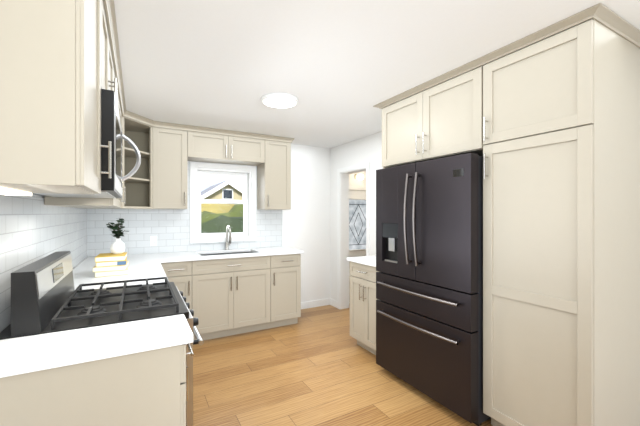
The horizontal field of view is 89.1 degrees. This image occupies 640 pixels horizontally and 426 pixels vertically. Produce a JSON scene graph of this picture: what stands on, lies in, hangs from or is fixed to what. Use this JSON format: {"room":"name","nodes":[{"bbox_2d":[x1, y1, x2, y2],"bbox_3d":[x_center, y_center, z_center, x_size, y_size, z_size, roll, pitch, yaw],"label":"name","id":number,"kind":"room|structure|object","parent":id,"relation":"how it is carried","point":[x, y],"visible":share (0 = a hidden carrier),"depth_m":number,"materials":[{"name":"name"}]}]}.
{"room":"kitchen","nodes":[
{"label":"kitchen","id":0,"kind":"room"},
{"bbox_2d":[3,194,85,329],"bbox_3d":[-0.319,0.203,-0.535,0.140,2.345,9.280,0,0,-29],"label":"wall","id":1,"kind":"structure","parent":0,"point":[44,197],"depth_m":1.79,"materials":[{"name":"paint"}]},
{"bbox_2d":[0,195,87,331],"bbox_3d":[-1.703,-0.092,2.083,0.007,1.105,3.080,0,0,-29],"label":"tile backsplash","id":2,"kind":"structure","parent":1,"relation":"attached to","point":[33,229],"depth_m":1.62,"materials":[{"name":"white tile"}]},
{"bbox_2d":[86,144,329,301],"bbox_3d":[-1.125,0.203,4.253,3.140,2.345,0.140,0,0,-29],"label":"wall","id":3,"kind":"structure","parent":0,"point":[306,223],"depth_m":4.73,"materials":[{"name":"paint"}]},
{"bbox_2d":[88,161,281,256],"bbox_3d":[-1.477,-0.092,3.971,2.190,1.105,0.008,0,0,-29],"label":"tile backsplash","id":4,"kind":"structure","parent":3,"relation":"attached to","point":[171,227],"depth_m":3.77,"materials":[{"name":"white tile"}]},
{"bbox_2d":[150,236,156,245],"bbox_3d":[-1.905,0.320,3.722,0.070,0.114,0.006,0,0,-29],"label":"outlet plates","id":5,"kind":"object","parent":4,"relation":"attached to","point":[153,240],"visible":1,"depth_m":3.72,"materials":[{"name":"white plastic"}]},
{"bbox_2d":[190,162,256,242],"bbox_3d":[-1.238,-0.125,4.167,0.820,0.980,0.180,0,0,-29],"label":"kitchen window","id":6,"kind":"structure","parent":3,"relation":"in","point":[248,175],"depth_m":4.15,"materials":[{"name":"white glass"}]},
{"bbox_2d":[193,305,492,425],"bbox_3d":[1.050,1.405,0.234,3.280,0.060,9.280,0,0,-29],"label":"floor","id":7,"kind":"structure","parent":0,"point":[316,366],"depth_m":2.62,"materials":[{"name":"brown wood"}]},
{"bbox_2d":[0,346,191,425],"bbox_3d":[-0.844,0.933,1.200,0.618,0.884,0.278,0,0,-29],"label":"base cabinet","id":8,"kind":"object","parent":7,"relation":"on","point":[133,373],"depth_m":1.11,"materials":[{"name":"paint"}]},
{"bbox_2d":[0,314,195,377],"bbox_3d":[-0.831,0.476,1.200,0.646,0.032,0.290,0,0,-29],"label":"countertop","id":9,"kind":"structure","parent":8,"relation":"on","point":[34,354],"depth_m":1.15,"materials":[{"name":"white stone"}]},
{"bbox_2d":[0,251,203,425],"bbox_3d":[-1.048,0.798,1.682,0.735,1.154,0.756,0,0,-29],"label":"range","id":10,"kind":"object","parent":7,"relation":"on","point":[46,297],"visible":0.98,"depth_m":1.48,"materials":[{"name":"black metal"}]},
{"bbox_2d":[177,286,199,342],"bbox_3d":[-1.597,0.933,3.550,0.409,0.884,0.603,0,0,-29],"label":"base cabinet","id":11,"kind":"object","parent":7,"relation":"on","point":[192,293],"depth_m":3.37,"materials":[{"name":"paint"}]},
{"bbox_2d":[248,274,300,329],"bbox_3d":[-0.576,0.933,4.122,0.450,0.884,0.603,0,0,-29],"label":"base cabinet","id":12,"kind":"object","parent":7,"relation":"on","point":[272,302],"depth_m":3.82,"materials":[{"name":"paint"}]},
{"bbox_2d":[73,246,303,289],"bbox_3d":[-1.032,0.476,3.172,2.226,0.032,1.818,0,0,-29],"label":"countertop","id":13,"kind":"structure","parent":12,"relation":"on","point":[187,268],"depth_m":3.44,"materials":[{"name":"white stone"}]},
{"bbox_2d":[93,252,128,277],"bbox_3d":[-1.587,0.388,2.481,0.219,0.142,0.285,0,0,-29],"label":"books","id":14,"kind":"object","parent":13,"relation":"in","point":[109,264],"visible":1,"depth_m":2.38,"materials":[{"name":"white paper"}]},
{"bbox_2d":[106,218,128,253],"bbox_3d":[-1.571,0.177,2.526,0.161,0.278,0.179,0,0,-29],"label":"potted plant","id":15,"kind":"object","parent":14,"relation":"on","point":[117,246],"visible":1,"depth_m":2.50,"materials":[{"name":"ceramic"}]},
{"bbox_2d":[224,226,231,249],"bbox_3d":[-1.113,0.307,4.013,0.092,0.305,0.199,0,0,-29],"label":"faucet","id":16,"kind":"object","parent":13,"relation":"on","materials":[{"name":"silver metal"}]},
{"bbox_2d":[220,250,255,253],"bbox_3d":[-1.075,0.579,3.817,0.712,0.199,0.442,0,0,-29],"label":"sink","id":17,"kind":"object","parent":13,"relation":"in","point":[221,251],"depth_m":4.04,"materials":[{"name":"silver metal"}]},
{"bbox_2d":[347,255,378,354],"bbox_3d":[0.676,0.868,3.292,0.656,1.015,0.513,0,0,-29],"label":"base cabinet","id":18,"kind":"object","parent":7,"relation":"on","point":[363,271],"visible":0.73,"depth_m":3.17,"materials":[{"name":"paint"}]},
{"bbox_2d":[376,153,490,425],"bbox_3d":[0.982,0.500,2.578,0.764,1.750,0.925,0,0,-29],"label":"refrigerator","id":19,"kind":"object","parent":7,"relation":"on","point":[429,278],"visible":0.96,"depth_m":2.27,"materials":[{"name":"black metal"}]},
{"bbox_2d":[477,7,639,425],"bbox_3d":[1.441,0.203,1.968,0.620,2.344,0.577,0,0,-29],"label":"tall cabinet","id":20,"kind":"object","parent":7,"relation":"on","point":[548,129],"depth_m":1.75,"materials":[{"name":"paint"}]},
{"bbox_2d":[330,131,382,300],"bbox_3d":[2.453,0.203,0.941,0.140,2.345,9.140,0,0,-29],"label":"wall","id":21,"kind":"structure","parent":0,"point":[366,149],"depth_m":4.41,"materials":[{"name":"paint"}]},
{"bbox_2d":[301,298,336,308],"bbox_3d":[0.164,1.327,4.101,0.760,0.095,1.388,0,0,-29],"label":"baseboard","id":22,"kind":"structure","parent":21,"relation":"attached to","point":[318,303],"depth_m":4.76,"materials":[{"name":"white wood"}]},
{"bbox_2d":[337,162,369,308],"bbox_3d":[0.499,0.370,4.408,0.157,2.010,0.740,0,0,-29],"label":"trim","id":23,"kind":"structure","parent":21,"relation":"attached to","point":[343,236],"depth_m":4.65,"materials":[{"name":"white wood"}]},
{"bbox_2d":[377,59,476,168],"bbox_3d":[1.076,-0.690,2.618,0.620,0.559,1.051,0,0,-29],"label":"upper cabinet","id":24,"kind":"object","parent":21,"relation":"attached to","point":[438,121],"depth_m":2.41,"materials":[{"name":"paint"}]},
{"bbox_2d":[349,171,365,190],"bbox_3d":[0.952,0.328,5.843,2.040,2.595,0.600,0,0,-29],"label":"wall","id":25,"kind":"structure","parent":0,"point":[353,181],"depth_m":5.87,"materials":[{"name":"paint"}]},
{"bbox_2d":[349,190,365,302],"bbox_3d":[0.713,0.605,5.922,0.912,2.031,0.100,0,0,-29],"label":"front door","id":26,"kind":"structure","parent":25,"relation":"in","point":[357,223],"depth_m":5.92,"materials":[{"name":"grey glass"}]},
{"bbox_2d":[349,186,365,189],"bbox_3d":[0.730,0.570,5.893,1.060,2.110,0.016,0,0,-29],"label":"door frame","id":27,"kind":"structure","parent":25,"relation":"attached to","point":[357,187],"depth_m":5.85,"materials":[{"name":"white wood"}]},
{"bbox_2d":[355,174,363,179],"bbox_3d":[0.711,-0.640,5.803,0.130,0.110,0.153,0,0,-29],"label":"light","id":28,"kind":"object","parent":25,"relation":"attached to","point":[359,176],"visible":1,"depth_m":5.75,"materials":[{"name":"silver metal"}]},
{"bbox_2d":[103,0,639,148],"bbox_3d":[1.793,-0.995,0.995,5.320,0.050,9.880,0,0,-29],"label":"ceiling","id":29,"kind":"structure","parent":0,"point":[339,69],"depth_m":1.95,"materials":[{"name":"paint"}]},
{"bbox_2d":[0,0,103,199],"bbox_3d":[-0.919,-0.522,1.036,0.330,0.894,0.487,0,0,-29],"label":"upper cabinet","id":30,"kind":"object","parent":29,"relation":"hanging from","point":[58,72],"depth_m":0.87,"materials":[{"name":"paint"}]},
{"bbox_2d":[45,68,119,207],"bbox_3d":[-1.502,-0.507,2.074,0.330,0.924,0.362,0,0,-29],"label":"upper cabinet","id":31,"kind":"object","parent":29,"relation":"hanging from","point":[52,201],"depth_m":1.94,"materials":[{"name":"paint"}]},
{"bbox_2d":[104,0,111,89],"bbox_3d":[-1.147,-0.742,1.443,0.330,0.454,0.438,0,0,-29],"label":"upper cabinet","id":32,"kind":"object","parent":29,"relation":"hanging from","point":[107,47],"depth_m":1.61,"materials":[{"name":"paint"}]},
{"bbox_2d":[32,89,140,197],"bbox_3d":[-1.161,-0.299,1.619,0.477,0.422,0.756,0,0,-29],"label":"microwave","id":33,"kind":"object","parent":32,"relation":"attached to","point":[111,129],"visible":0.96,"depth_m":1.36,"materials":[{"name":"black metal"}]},
{"bbox_2d":[112,36,115,95],"bbox_3d":[-1.304,-0.742,1.722,0.330,0.454,0.438,0,0,-29],"label":"upper cabinet","id":34,"kind":"object","parent":29,"relation":"hanging from","point":[113,37],"depth_m":1.88,"materials":[{"name":"paint"}]},
{"bbox_2d":[120,96,123,207],"bbox_3d":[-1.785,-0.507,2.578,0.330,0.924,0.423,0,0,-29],"label":"upper cabinet","id":35,"kind":"object","parent":29,"relation":"hanging from","point":[121,97],"depth_m":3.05,"materials":[{"name":"paint"}]},
{"bbox_2d":[124,108,127,207],"bbox_3d":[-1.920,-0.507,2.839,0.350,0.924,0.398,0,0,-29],"label":"upper cabinet","id":36,"kind":"object","parent":29,"relation":"hanging from","point":[125,111],"depth_m":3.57,"materials":[{"name":"paint"}]},
{"bbox_2d":[148,120,187,208],"bbox_3d":[-1.707,-0.507,3.645,0.379,0.924,0.329,0,0,-29],"label":"upper cabinet","id":37,"kind":"object","parent":29,"relation":"hanging from","point":[167,142],"depth_m":3.52,"materials":[{"name":"paint"}]},
{"bbox_2d":[188,125,235,163],"bbox_3d":[-1.325,-0.797,3.871,0.509,0.344,0.309,0,0,-29],"label":"upper cabinet","id":38,"kind":"object","parent":29,"relation":"hanging from","point":[211,145],"depth_m":3.75,"materials":[{"name":"paint"}]},
{"bbox_2d":[236,132,267,167],"bbox_3d":[-0.983,-0.797,4.062,0.508,0.344,0.309,0,0,-29],"label":"upper cabinet","id":39,"kind":"object","parent":29,"relation":"hanging from","point":[251,148],"depth_m":3.98,"materials":[{"name":"paint"}]},
{"bbox_2d":[257,136,291,209],"bbox_3d":[-0.607,-0.507,4.274,0.356,0.924,0.309,0,0,-29],"label":"upper cabinet","id":40,"kind":"object","parent":29,"relation":"hanging from","point":[274,177],"depth_m":4.15,"materials":[{"name":"paint"}]},
{"bbox_2d":[261,93,297,107],"bbox_3d":[-0.343,-0.953,2.777,0.316,0.032,0.316,0,0,-29],"label":"recessed light","id":41,"kind":"object","parent":29,"relation":"in","point":[279,100],"visible":1,"depth_m":2.72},
{"label":"outside","id":42,"kind":"structure","parent":0,"visible":0},
{"bbox_3d":[-15.870,2.375,47.753,100.000,0.200,89.560,0,0,-29],"label":"ground","id":43,"kind":"structure","parent":42,"visible":0},
{"bbox_2d":[201,199,242,232],"bbox_3d":[-4.062,0.671,19.984,12.651,4.495,24.052,0,0,-29],"label":"bushes","id":44,"kind":"object","parent":43,"relation":"on","point":[213,219],"depth_m":14.00,"materials":[{"name":"green plant"}]},
{"bbox_2d":[201,180,242,199],"bbox_3d":[-10.081,-0.775,43.823,15.150,6.100,10.980,0,0,-29],"label":"house","id":45,"kind":"structure","parent":43,"relation":"on","point":[223,193],"depth_m":37.57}
]}

